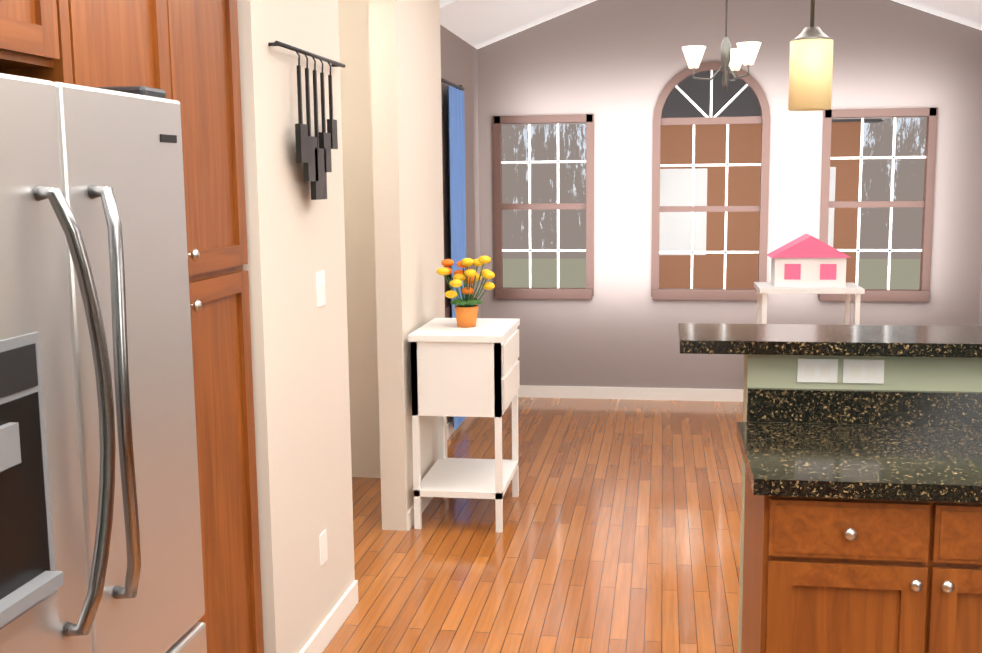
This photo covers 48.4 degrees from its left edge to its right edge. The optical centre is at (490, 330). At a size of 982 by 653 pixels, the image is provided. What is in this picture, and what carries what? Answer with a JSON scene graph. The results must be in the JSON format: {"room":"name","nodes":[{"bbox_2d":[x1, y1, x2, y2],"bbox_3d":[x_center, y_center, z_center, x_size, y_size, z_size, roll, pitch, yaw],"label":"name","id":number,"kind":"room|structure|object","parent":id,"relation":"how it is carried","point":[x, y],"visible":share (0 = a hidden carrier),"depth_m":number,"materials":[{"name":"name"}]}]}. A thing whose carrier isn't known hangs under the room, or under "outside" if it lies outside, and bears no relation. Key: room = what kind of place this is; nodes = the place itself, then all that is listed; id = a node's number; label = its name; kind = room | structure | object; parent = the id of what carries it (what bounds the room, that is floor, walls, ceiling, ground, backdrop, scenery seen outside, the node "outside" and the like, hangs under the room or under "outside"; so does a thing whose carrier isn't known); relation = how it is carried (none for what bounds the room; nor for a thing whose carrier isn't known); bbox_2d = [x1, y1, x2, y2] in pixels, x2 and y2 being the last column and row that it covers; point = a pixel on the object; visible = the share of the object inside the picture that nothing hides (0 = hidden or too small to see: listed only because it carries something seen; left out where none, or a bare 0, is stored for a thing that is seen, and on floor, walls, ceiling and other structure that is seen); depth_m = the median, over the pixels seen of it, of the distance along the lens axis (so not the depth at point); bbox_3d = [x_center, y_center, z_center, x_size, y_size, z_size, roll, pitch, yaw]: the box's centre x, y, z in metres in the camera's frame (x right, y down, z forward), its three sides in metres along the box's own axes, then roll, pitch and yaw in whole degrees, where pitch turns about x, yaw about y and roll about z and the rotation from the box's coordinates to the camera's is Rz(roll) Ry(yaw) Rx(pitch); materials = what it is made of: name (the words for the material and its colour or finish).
{"room":"kitchen","nodes":[
{"label":"kitchen","id":0,"kind":"room"},
{"bbox_2d":[0,0,75,75],"bbox_3d":[-1.253,-0.801,1.759,0.645,0.670,0.910,1,8,9],"label":"upper cabinet","id":1,"kind":"object","parent":0,"relation":"attached to","point":[36,35],"depth_m":2.13,"materials":[{"name":"brown wood"}]},
{"bbox_2d":[237,0,446,652],"bbox_3d":[-0.524,-0.399,4.599,0.132,2.820,2.760,1,8,9],"label":"wall","id":2,"kind":"structure","parent":0,"point":[332,394],"depth_m":3.88,"materials":[{"name":"beige paint"}]},
{"bbox_2d":[268,40,344,199],"bbox_3d":[-0.589,-0.675,3.630,0.055,0.477,0.700,1,8,9],"label":"utensil rail","id":3,"kind":"object","parent":2,"relation":"attached to","point":[313,155],"visible":1,"depth_m":3.58,"materials":[{"name":"grey metal"}]},
{"bbox_2d":[316,270,325,306],"bbox_3d":[-0.590,-0.146,3.808,0.009,0.120,0.080,1,8,9],"label":"light switch","id":4,"kind":"object","parent":2,"relation":"attached to","point":[320,276],"depth_m":3.80,"materials":[{"name":"white paint"}]},
{"bbox_2d":[319,530,327,565],"bbox_3d":[-0.593,0.769,3.871,0.006,0.110,0.070,1,8,9],"label":"electrical outlet plate","id":5,"kind":"object","parent":2,"relation":"attached to","point":[323,537],"depth_m":3.86,"materials":[{"name":"white paint"}]},
{"bbox_2d":[440,0,466,11],"bbox_3d":[1.324,-1.883,5.969,3.670,0.300,0.100,1,8,9],"label":"wall","id":6,"kind":"structure","parent":0,"point":[445,4],"depth_m":6.18,"materials":[{"name":"white paint"}]},
{"bbox_2d":[440,24,479,439],"bbox_3d":[-0.310,-0.650,7.065,0.132,2.630,2.200,1,8,9],"label":"wall","id":7,"kind":"structure","parent":0,"point":[458,60],"depth_m":7.59,"materials":[{"name":"grey paint"}]},
{"bbox_2d":[441,104,449,317],"bbox_3d":[-0.360,-0.693,6.510,0.102,1.310,0.610,1,8,9],"label":"window","id":8,"kind":"structure","parent":7,"relation":"in","point":[447,309],"depth_m":6.76,"materials":[{"name":"brown"}]},
{"bbox_2d":[441,78,466,428],"bbox_3d":[-0.276,-0.435,6.712,0.072,2.180,1.180,1,8,9],"label":"curtain","id":9,"kind":"object","parent":7,"relation":"hanging from","point":[456,148],"visible":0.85,"depth_m":6.90,"materials":[{"name":"blue fabric"}]},
{"bbox_2d":[322,397,742,652],"bbox_3d":[1.863,1.158,3.827,8.020,0.100,8.970,1,8,9],"label":"floor","id":10,"kind":"structure","parent":0,"point":[620,533],"depth_m":4.93,"materials":[{"name":"brown wood"}]},
{"bbox_2d":[0,73,206,652],"bbox_3d":[-1.070,0.476,1.909,0.950,1.805,0.909,1,8,9],"label":"fridge","id":11,"kind":"object","parent":10,"relation":"on","point":[100,538],"visible":1,"depth_m":1.81,"materials":[{"name":"grey metal"}]},
{"bbox_2d":[24,0,263,652],"bbox_3d":[-1.099,-0.003,2.803,0.645,2.544,0.960,1,8,9],"label":"tall cabinet","id":12,"kind":"object","parent":10,"relation":"on","point":[185,53],"depth_m":2.98,"materials":[{"name":"brown wood"}]},
{"bbox_2d":[408,318,519,532],"bbox_3d":[-0.113,0.441,5.385,0.442,0.930,0.630,1,8,9],"label":"nightstand","id":13,"kind":"object","parent":10,"relation":"on","point":[456,370],"visible":1,"depth_m":5.09,"materials":[{"name":"white paint"}]},
{"bbox_2d":[436,256,494,326],"bbox_3d":[-0.113,-0.193,5.301,0.279,0.347,0.308,1,8,9],"label":"flower pot","id":14,"kind":"object","parent":13,"relation":"on","point":[466,310],"visible":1,"depth_m":5.26,"materials":[{"name":"orange"}]},
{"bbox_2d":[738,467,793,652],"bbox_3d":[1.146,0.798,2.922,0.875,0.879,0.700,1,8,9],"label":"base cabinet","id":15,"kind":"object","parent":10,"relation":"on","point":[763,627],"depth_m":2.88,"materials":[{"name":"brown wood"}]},
{"bbox_2d":[678,323,981,358],"bbox_3d":[1.866,0.036,3.182,2.600,0.039,0.380,1,8,9],"label":"countertop","id":16,"kind":"structure","parent":15,"relation":"on","point":[848,341],"depth_m":3.18,"materials":[{"name":"black stone"}]},
{"bbox_2d":[736,419,981,652],"bbox_3d":[1.586,0.478,1.850,2.126,0.040,2.526,1,8,9],"label":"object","id":17,"kind":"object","parent":15,"relation":"on","point":[872,532],"depth_m":2.66,"materials":[{"name":"brown wood"}]},
{"bbox_2d":[754,282,864,324],"bbox_3d":[2.059,0.169,7.167,0.640,0.930,0.440,1,8,9],"label":"table","id":18,"kind":"object","parent":10,"relation":"on","point":[763,289],"visible":0.5,"depth_m":6.94,"materials":[{"name":"white paint"}]},
{"bbox_2d":[767,234,850,286],"bbox_3d":[2.053,-0.456,7.079,0.500,0.329,0.280,1,8,9],"label":"house","id":19,"kind":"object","parent":18,"relation":"on","point":[806,260],"visible":1,"depth_m":6.96,"materials":[{"name":"white paint"}]},
{"bbox_2d":[440,0,981,48],"bbox_3d":[1.530,-2.293,6.875,3.790,0.844,1.850,1,8,9],"label":"ceiling","id":20,"kind":"structure","parent":0,"point":[477,24],"depth_m":7.19,"materials":[{"name":"white paint"}]},
{"bbox_2d":[682,0,760,91],"bbox_3d":[1.433,-2.023,6.819,0.476,1.060,0.487,1,8,9],"label":"chandelier","id":21,"kind":"object","parent":20,"relation":"hanging from","point":[744,53],"visible":1,"depth_m":6.81,"materials":[{"name":"grey glass"}]},
{"bbox_2d":[477,0,981,401],"bbox_3d":[1.674,-1.094,7.885,3.790,3.240,0.162,1,8,9],"label":"wall","id":22,"kind":"structure","parent":0,"point":[614,67],"depth_m":7.82,"materials":[{"name":"grey paint"}]},
{"bbox_2d":[493,114,593,298],"bbox_3d":[0.387,-0.902,8.052,0.740,1.340,0.105,1,8,9],"label":"window","id":23,"kind":"structure","parent":22,"relation":"in","point":[500,292],"depth_m":8.05,"materials":[{"name":"brown wood"}]},
{"bbox_2d":[651,61,770,300],"bbox_3d":[1.571,-1.062,7.844,0.820,1.690,0.105,1,8,9],"label":"window","id":24,"kind":"structure","parent":22,"relation":"in","point":[657,293],"depth_m":7.84,"materials":[{"name":"brown wood"}]},
{"bbox_2d":[818,108,937,301],"bbox_3d":[2.709,-0.876,7.691,0.760,1.340,0.105,1,8,9],"label":"window","id":25,"kind":"structure","parent":22,"relation":"in","point":[922,294],"depth_m":7.68,"materials":[{"name":"brown wood"}]},
{"bbox_2d":[797,358,837,382],"bbox_3d":[0.959,0.118,3.211,0.114,0.070,0.007,1,8,9],"label":"electrical outlet plate","id":26,"kind":"object","parent":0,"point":[808,370],"depth_m":3.21,"materials":[{"name":"white paint"}]},
{"bbox_2d":[843,359,883,383],"bbox_3d":[1.087,0.119,3.191,0.114,0.070,0.007,1,8,9],"label":"electrical outlet plate","id":27,"kind":"object","parent":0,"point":[854,370],"depth_m":3.19,"materials":[{"name":"white paint"}]},
{"bbox_2d":[746,387,981,426],"bbox_3d":[1.808,0.232,3.084,2.121,0.099,0.024,1,8,9],"label":"backsplash","id":28,"kind":"structure","parent":0,"relation":"attached to","point":[763,404],"depth_m":3.19,"materials":[{"name":"black stone"}]},
{"bbox_2d":[979,269,981,325],"bbox_3d":[3.377,-0.670,6.927,0.120,2.630,1.330,1,8,9],"label":"wall","id":29,"kind":"structure","parent":0,"point":[980,316],"depth_m":7.63,"materials":[{"name":"grey"}]},
{"bbox_3d":[0.158,-1.899,2.639,4.950,0.680,6.970,1,8,9],"label":"ceiling","id":30,"kind":"structure","parent":0,"visible":0},
{"bbox_2d":[788,0,833,110],"bbox_3d":[0.911,-1.124,3.075,0.122,0.989,0.122,1,8,9],"label":"pendant light","id":31,"kind":"object","parent":30,"relation":"hanging from","point":[810,67],"visible":1,"depth_m":3.08,"materials":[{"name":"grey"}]},
{"label":"outside","id":32,"kind":"structure","parent":0,"visible":0},
{"bbox_2d":[502,118,926,289],"bbox_3d":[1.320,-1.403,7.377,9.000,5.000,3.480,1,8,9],"label":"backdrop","id":33,"kind":"structure","parent":32,"point":[910,140],"depth_m":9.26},
{"bbox_2d":[659,70,883,288],"bbox_3d":[1.963,-0.947,8.940,2.300,2.850,0.250,1,8,9],"label":"house","id":34,"kind":"structure","parent":33,"relation":"on","point":[676,144],"depth_m":8.84,"materials":[{"name":"brown"}]}
]}

